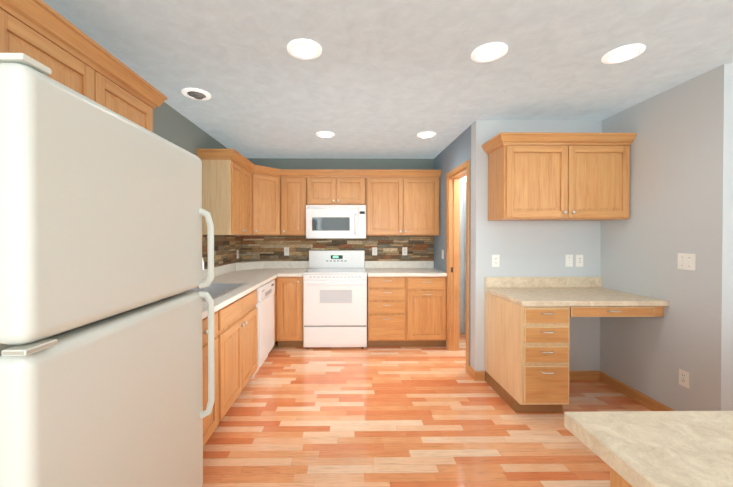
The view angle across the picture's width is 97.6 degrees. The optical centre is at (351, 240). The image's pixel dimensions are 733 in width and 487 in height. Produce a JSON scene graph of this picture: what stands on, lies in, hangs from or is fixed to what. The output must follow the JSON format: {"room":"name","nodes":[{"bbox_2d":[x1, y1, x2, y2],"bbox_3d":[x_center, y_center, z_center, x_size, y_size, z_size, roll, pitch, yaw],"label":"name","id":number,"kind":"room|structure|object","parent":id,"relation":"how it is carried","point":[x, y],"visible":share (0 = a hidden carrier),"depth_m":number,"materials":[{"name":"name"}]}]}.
{"room":"kitchen","nodes":[
{"label":"kitchen","id":0,"kind":"room"},
{"bbox_2d":[153,102,240,235],"bbox_3d":[-1.556,0.120,0.763,0.120,2.440,7.620,0,1,-1],"label":"wall","id":1,"kind":"structure","parent":0,"point":[172,125],"depth_m":2.84,"materials":[{"name":"grey paint"}]},
{"bbox_2d":[0,8,152,131],"bbox_3d":[-1.323,-0.612,1.469,0.357,0.370,0.900,0,1,-1],"label":"upper cabinet","id":2,"kind":"object","parent":1,"relation":"attached to","point":[65,67],"visible":0.33,"depth_m":1.34,"materials":[{"name":"brown wood"}]},
{"bbox_2d":[0,0,166,108],"bbox_3d":[-1.313,-0.827,1.014,0.368,0.092,1.929,0,1,-1],"label":"crown molding","id":3,"kind":"structure","parent":2,"relation":"attached to","point":[44,19],"depth_m":1.36,"materials":[{"name":"brown wood"}]},
{"bbox_2d":[202,235,241,269],"bbox_3d":[-1.512,0.127,3.033,0.015,0.353,2.838,0,1,-1],"label":"backsplash","id":4,"kind":"structure","parent":1,"relation":"attached to","point":[226,247],"depth_m":3.81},
{"bbox_2d":[201,160,250,234],"bbox_3d":[-1.345,-0.435,3.515,0.357,0.760,0.646,0,1,-1],"label":"upper cabinet","id":5,"kind":"object","parent":1,"relation":"attached to","point":[226,194],"visible":1,"depth_m":3.19,"materials":[{"name":"brown wood"}]},
{"bbox_2d":[246,158,433,169],"bbox_3d":[-0.137,0.086,4.528,2.800,2.440,0.120,0,1,-1],"label":"wall","id":6,"kind":"structure","parent":0,"point":[354,164],"depth_m":4.46,"materials":[{"name":"grey paint"}]},
{"bbox_2d":[241,173,284,235],"bbox_3d":[-1.227,-0.440,4.146,0.607,0.760,0.607,0,1,-1],"label":"upper cabinet","id":7,"kind":"object","parent":6,"relation":"attached to","point":[265,205],"visible":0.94,"depth_m":3.98,"materials":[{"name":"brown wood"}]},
{"bbox_2d":[196,149,440,177],"bbox_3d":[-0.187,-0.850,3.645,2.676,0.092,1.011,0,1,-1],"label":"crown molding","id":8,"kind":"structure","parent":7,"relation":"attached to","point":[236,157],"depth_m":4.10,"materials":[{"name":"brown wood"}]},
{"bbox_2d":[281,177,306,235],"bbox_3d":[-0.757,-0.442,4.276,0.326,0.760,0.357,0,1,-1],"label":"upper cabinet","id":9,"kind":"object","parent":6,"relation":"attached to","point":[293,203],"visible":0.94,"depth_m":4.13,"materials":[{"name":"brown wood"}]},
{"bbox_2d":[307,178,365,204],"bbox_3d":[-0.205,-0.639,4.280,0.762,0.365,0.357,0,1,-1],"label":"upper cabinet","id":10,"kind":"object","parent":6,"relation":"attached to","point":[336,191],"visible":1,"depth_m":4.13,"materials":[{"name":"brown wood"}]},
{"bbox_2d":[306,205,365,238],"bbox_3d":[-0.205,-0.234,4.232,0.762,0.425,0.424,0,1,-1],"label":"microwave","id":11,"kind":"object","parent":10,"relation":"attached to","point":[335,221],"visible":1,"depth_m":4.06,"materials":[{"name":"white"}]},
{"bbox_2d":[242,236,433,260],"bbox_3d":[-0.181,0.115,4.459,2.647,0.353,0.015,0,1,-1],"label":"backsplash","id":12,"kind":"structure","parent":6,"relation":"attached to","point":[271,248],"depth_m":4.45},
{"bbox_2d":[284,247,288,255],"bbox_3d":[-0.903,0.157,4.439,0.070,0.114,0.009,0,1,-1],"label":"electrical outlet","id":13,"kind":"object","parent":12,"relation":"attached to","point":[286,251],"visible":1,"depth_m":4.44,"materials":[{"name":"white plastic"}]},
{"bbox_2d":[372,247,376,254],"bbox_3d":[0.318,0.157,4.453,0.070,0.114,0.009,0,1,-1],"label":"electrical outlet","id":14,"kind":"object","parent":12,"relation":"attached to","point":[374,250],"visible":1,"depth_m":4.45,"materials":[{"name":"white plastic"}]},
{"bbox_2d":[402,247,406,254],"bbox_3d":[0.736,0.157,4.457,0.070,0.114,0.009,0,1,-1],"label":"electrical outlet","id":15,"kind":"object","parent":12,"relation":"attached to","point":[404,250],"visible":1,"depth_m":4.46,"materials":[{"name":"white plastic"}]},
{"bbox_2d":[366,178,439,235],"bbox_3d":[0.661,-0.442,4.292,0.955,0.760,0.357,0,1,-1],"label":"upper cabinet","id":16,"kind":"object","parent":6,"relation":"attached to","point":[402,206],"visible":0.98,"depth_m":4.14,"materials":[{"name":"brown wood"}]},
{"bbox_2d":[42,0,732,158],"bbox_3d":[1.764,-1.150,0.727,6.760,0.100,7.740,0,1,-1],"label":"ceiling","id":17,"kind":"structure","parent":0,"point":[383,79],"depth_m":2.00,"materials":[{"name":"white paint"}]},
{"bbox_2d":[182,88,210,99],"bbox_3d":[-1.184,-1.107,2.446,0.200,0.046,0.200,0,1,-1],"label":"recessed light","id":18,"kind":"object","parent":17,"relation":"in","point":[195,93],"visible":1,"depth_m":2.42,"materials":[{"name":"white"}]},
{"bbox_2d":[287,39,321,59],"bbox_3d":[-0.275,-1.103,1.866,0.200,0.014,0.200,0,1,-1],"label":"recessed light","id":19,"kind":"object","parent":17,"relation":"in","point":[305,49],"visible":1,"depth_m":1.85,"materials":[{"name":"white plastic"}]},
{"bbox_2d":[316,131,334,137],"bbox_3d":[-0.281,-1.117,3.406,0.200,0.014,0.200,0,1,-1],"label":"recessed light","id":20,"kind":"object","parent":17,"relation":"in","point":[325,134],"visible":0.98,"depth_m":3.38,"materials":[{"name":"white plastic"}]},
{"bbox_2d":[417,132,435,137],"bbox_3d":[0.795,-1.117,3.417,0.200,0.014,0.200,0,1,-1],"label":"recessed light","id":21,"kind":"object","parent":17,"relation":"in","point":[426,134],"visible":1,"depth_m":3.39,"materials":[{"name":"white"}]},
{"bbox_2d":[471,42,507,62],"bbox_3d":[0.812,-1.103,1.897,0.200,0.014,0.200,0,1,-1],"label":"recessed light","id":22,"kind":"object","parent":17,"relation":"in","point":[490,52],"visible":1,"depth_m":1.88,"materials":[{"name":"white"}]},
{"bbox_2d":[602,44,644,63],"bbox_3d":[1.616,-1.103,1.912,0.200,0.014,0.200,0,1,-1],"label":"recessed light","id":23,"kind":"object","parent":17,"relation":"in","point":[623,53],"visible":1,"depth_m":1.89,"materials":[{"name":"white"}]},
{"bbox_2d":[202,333,651,486],"bbox_3d":[1.764,1.390,0.750,6.760,0.100,7.740,0,1,-1],"label":"floor","id":24,"kind":"structure","parent":0,"point":[404,416],"depth_m":2.26,"materials":[{"name":"brown wood"}]},
{"bbox_2d":[0,53,214,486],"bbox_3d":[-1.080,0.455,1.154,0.832,1.762,0.894,0,1,-1],"label":"refrigerator","id":25,"kind":"object","parent":24,"relation":"on","point":[102,212],"visible":1,"depth_m":0.91,"materials":[{"name":"white metal"}]},
{"bbox_2d":[202,312,218,445],"bbox_3d":[-1.173,0.892,1.878,0.667,0.876,0.468,0,1,-1],"label":"base cabinet","id":26,"kind":"object","parent":24,"relation":"on","point":[210,422],"visible":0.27,"depth_m":1.95,"materials":[{"name":"brown wood"}]},
{"bbox_2d":[216,289,257,421],"bbox_3d":[-1.180,0.886,2.564,0.667,0.876,0.896,0,1,-1],"label":"base cabinet","id":27,"kind":"object","parent":24,"relation":"on","point":[236,334],"visible":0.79,"depth_m":2.43,"materials":[{"name":"brown wood"}]},
{"bbox_2d":[202,261,308,318],"bbox_3d":[-1.049,0.373,3.042,0.940,0.138,2.833,0,1,-1],"label":"countertop","id":28,"kind":"structure","parent":27,"relation":"on","point":[255,274],"depth_m":3.71,"materials":[{"name":"beige laminate"}]},
{"bbox_2d":[184,258,248,301],"bbox_3d":[-1.178,0.333,2.564,0.459,0.491,0.834,0,1,-1],"label":"sink","id":29,"kind":"object","parent":28,"relation":"in","point":[216,290],"visible":0.06,"depth_m":2.78,"materials":[{"name":"silver metal"}]},
{"bbox_2d":[251,280,274,377],"bbox_3d":[-1.176,0.883,3.344,0.616,0.868,0.596,0,1,-1],"label":"dishwasher","id":30,"kind":"object","parent":24,"relation":"on","point":[265,316],"visible":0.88,"depth_m":3.25,"materials":[{"name":"white metal"}]},
{"bbox_2d":[273,278,275,342],"bbox_3d":[-1.217,0.875,3.743,0.618,0.876,0.196,0,1,-1],"label":"cabinet filler","id":31,"kind":"object","parent":24,"relation":"on","point":[275,312],"visible":0.12,"depth_m":3.82,"materials":[{"name":"brown wood"}]},
{"bbox_2d":[276,276,302,346],"bbox_3d":[-0.751,0.872,4.133,0.318,0.876,0.667,0,1,-1],"label":"base cabinet","id":32,"kind":"object","parent":24,"relation":"on","point":[289,311],"visible":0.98,"depth_m":3.83,"materials":[{"name":"brown wood"}]},
{"bbox_2d":[303,250,366,348],"bbox_3d":[-0.203,0.728,4.103,0.766,1.165,0.695,0,1,-1],"label":"range","id":33,"kind":"object","parent":24,"relation":"on","point":[334,298],"visible":1,"depth_m":3.82,"materials":[{"name":"white metal"}]},
{"bbox_2d":[367,276,405,346],"bbox_3d":[0.417,0.872,4.143,0.456,0.876,0.672,0,1,-1],"label":"base cabinet","id":34,"kind":"object","parent":24,"relation":"on","point":[386,311],"visible":0.94,"depth_m":3.84,"materials":[{"name":"brown wood"}]},
{"bbox_2d":[404,276,445,346],"bbox_3d":[0.896,0.872,4.149,0.494,0.876,0.672,0,1,-1],"label":"base cabinet","id":35,"kind":"object","parent":24,"relation":"on","point":[425,311],"visible":0.92,"depth_m":3.85,"materials":[{"name":"brown wood"}]},
{"bbox_2d":[365,261,446,276],"bbox_3d":[0.665,0.364,4.150,0.960,0.138,0.654,0,1,-1],"label":"countertop","id":36,"kind":"structure","parent":35,"relation":"on","point":[399,269],"depth_m":4.29,"materials":[{"name":"beige laminate"}]},
{"bbox_2d":[464,182,465,334],"bbox_3d":[1.940,0.258,4.286,0.748,2.100,0.388,0,1,-1],"label":"door","id":37,"kind":"structure","parent":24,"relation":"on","point":[465,258],"depth_m":4.42,"materials":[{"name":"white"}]},
{"bbox_2d":[485,292,663,412],"bbox_3d":[1.794,0.905,2.673,1.090,0.835,0.682,0,1,-1],"label":"base cabinet","id":38,"kind":"object","parent":24,"relation":"on","point":[527,359],"visible":1,"depth_m":2.38,"materials":[{"name":"brown wood"}]},
{"bbox_2d":[485,277,668,306],"bbox_3d":[1.794,0.417,2.685,1.095,0.139,0.650,0,1,-1],"label":"countertop","id":39,"kind":"structure","parent":38,"relation":"on","point":[552,291],"depth_m":2.69,"materials":[{"name":"beige laminate"}]},
{"bbox_2d":[610,467,631,486],"bbox_3d":[1.965,0.908,0.010,2.734,0.876,1.525,0,1,-1],"label":"base cabinet","id":40,"kind":"object","parent":24,"relation":"on","point":[617,480],"depth_m":0.72,"materials":[{"name":"brown wood"}]},
{"bbox_2d":[564,411,732,486],"bbox_3d":[1.983,0.450,-0.024,2.900,0.040,1.665,0,1,-1],"label":"countertop","id":41,"kind":"structure","parent":40,"relation":"on","point":[663,448],"depth_m":0.67,"materials":[{"name":"beige laminate"}]},
{"bbox_2d":[434,125,470,364],"bbox_3d":[1.211,0.093,3.803,0.120,2.440,1.360,0,1,-1],"label":"wall","id":42,"kind":"structure","parent":0,"point":[455,153],"depth_m":3.90,"materials":[{"name":"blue paint"}]},
{"bbox_2d":[446,160,469,372],"bbox_3d":[1.208,0.262,3.512,0.140,2.107,0.715,0,1,-1],"label":"door frame","id":43,"kind":"structure","parent":42,"relation":"attached to","point":[455,176],"depth_m":3.79,"materials":[{"name":"brown wood"}]},
{"bbox_2d":[468,365,484,380],"bbox_3d":[1.195,1.275,3.082,0.098,0.088,0.163,0,1,-1],"label":"baseboard","id":44,"kind":"structure","parent":42,"relation":"attached to","point":[476,375],"depth_m":3.00,"materials":[{"name":"brown wood"}]},
{"bbox_2d":[459,176,465,332],"bbox_3d":[1.801,0.093,3.809,1.056,2.440,1.356,0,1,-1],"label":"wall","id":45,"kind":"structure","parent":0,"point":[461,298],"depth_m":4.48,"materials":[{"name":"white paint"}]},
{"bbox_2d":[470,120,601,370],"bbox_3d":[1.749,0.099,3.068,1.180,2.440,0.120,0,1,-1],"label":"wall","id":46,"kind":"structure","parent":0,"point":[532,248],"depth_m":3.01,"materials":[{"name":"grey paint"}]},
{"bbox_2d":[492,255,499,266],"bbox_3d":[1.347,0.194,3.000,0.070,0.114,0.009,0,1,-1],"label":"outlet","id":47,"kind":"object","parent":46,"relation":"attached to","point":[495,260],"visible":1,"depth_m":3.00,"materials":[{"name":"white plastic"}]},
{"bbox_2d":[488,145,629,220],"bbox_3d":[1.805,-0.494,2.823,1.066,0.630,0.357,0,1,-1],"label":"upper cabinet","id":48,"kind":"object","parent":46,"relation":"attached to","point":[558,182],"visible":0.98,"depth_m":2.68,"materials":[{"name":"brown wood"}]},
{"bbox_2d":[482,132,636,154],"bbox_3d":[1.776,-0.840,2.814,1.128,0.087,0.368,0,1,-1],"label":"crown molding","id":49,"kind":"structure","parent":48,"relation":"attached to","point":[498,140],"depth_m":2.65,"materials":[{"name":"brown wood"}]},
{"bbox_2d":[565,255,572,266],"bbox_3d":[2.038,0.194,3.004,0.070,0.114,0.016,0,1,-1],"label":"light switch","id":50,"kind":"object","parent":46,"relation":"attached to","point":[568,260],"visible":1,"depth_m":3.01,"materials":[{"name":"white plastic"}]},
{"bbox_2d":[576,255,582,266],"bbox_3d":[2.137,0.194,3.009,0.070,0.114,0.009,0,1,-1],"label":"outlet","id":51,"kind":"object","parent":46,"relation":"attached to","point":[579,260],"visible":1,"depth_m":3.01,"materials":[{"name":"white plastic"}]},
{"bbox_2d":[569,371,598,380],"bbox_3d":[1.965,1.276,3.015,0.690,0.088,0.013,0,1,-1],"label":"baseboard","id":52,"kind":"structure","parent":46,"relation":"attached to","point":[573,375],"depth_m":3.01,"materials":[{"name":"brown wood"}]},
{"bbox_2d":[600,64,732,410],"bbox_3d":[2.397,0.098,3.265,0.120,2.440,2.460,0,1,-1],"label":"wall","id":53,"kind":"structure","parent":0,"point":[681,174],"depth_m":2.31,"materials":[{"name":"grey paint"}]},
{"bbox_2d":[599,371,674,410],"bbox_3d":[2.339,1.280,2.544,0.013,0.088,0.963,0,1,-1],"label":"baseboard","id":54,"kind":"structure","parent":53,"relation":"attached to","point":[650,403],"depth_m":2.65,"materials":[{"name":"brown wood"}]},
{"bbox_2d":[679,369,689,388],"bbox_3d":[2.343,0.976,2.263,0.009,0.114,0.070,0,1,-1],"label":"electrical outlet","id":55,"kind":"object","parent":53,"relation":"attached to","point":[684,378],"visible":1,"depth_m":2.26,"materials":[{"name":"white plastic"}]},
{"bbox_2d":[677,253,694,270],"bbox_3d":[2.340,0.151,2.248,0.016,0.114,0.116,0,1,-1],"label":"light switch","id":56,"kind":"object","parent":53,"relation":"attached to","point":[686,261],"visible":1,"depth_m":2.24,"materials":[{"name":"white plastic"}]}
]}

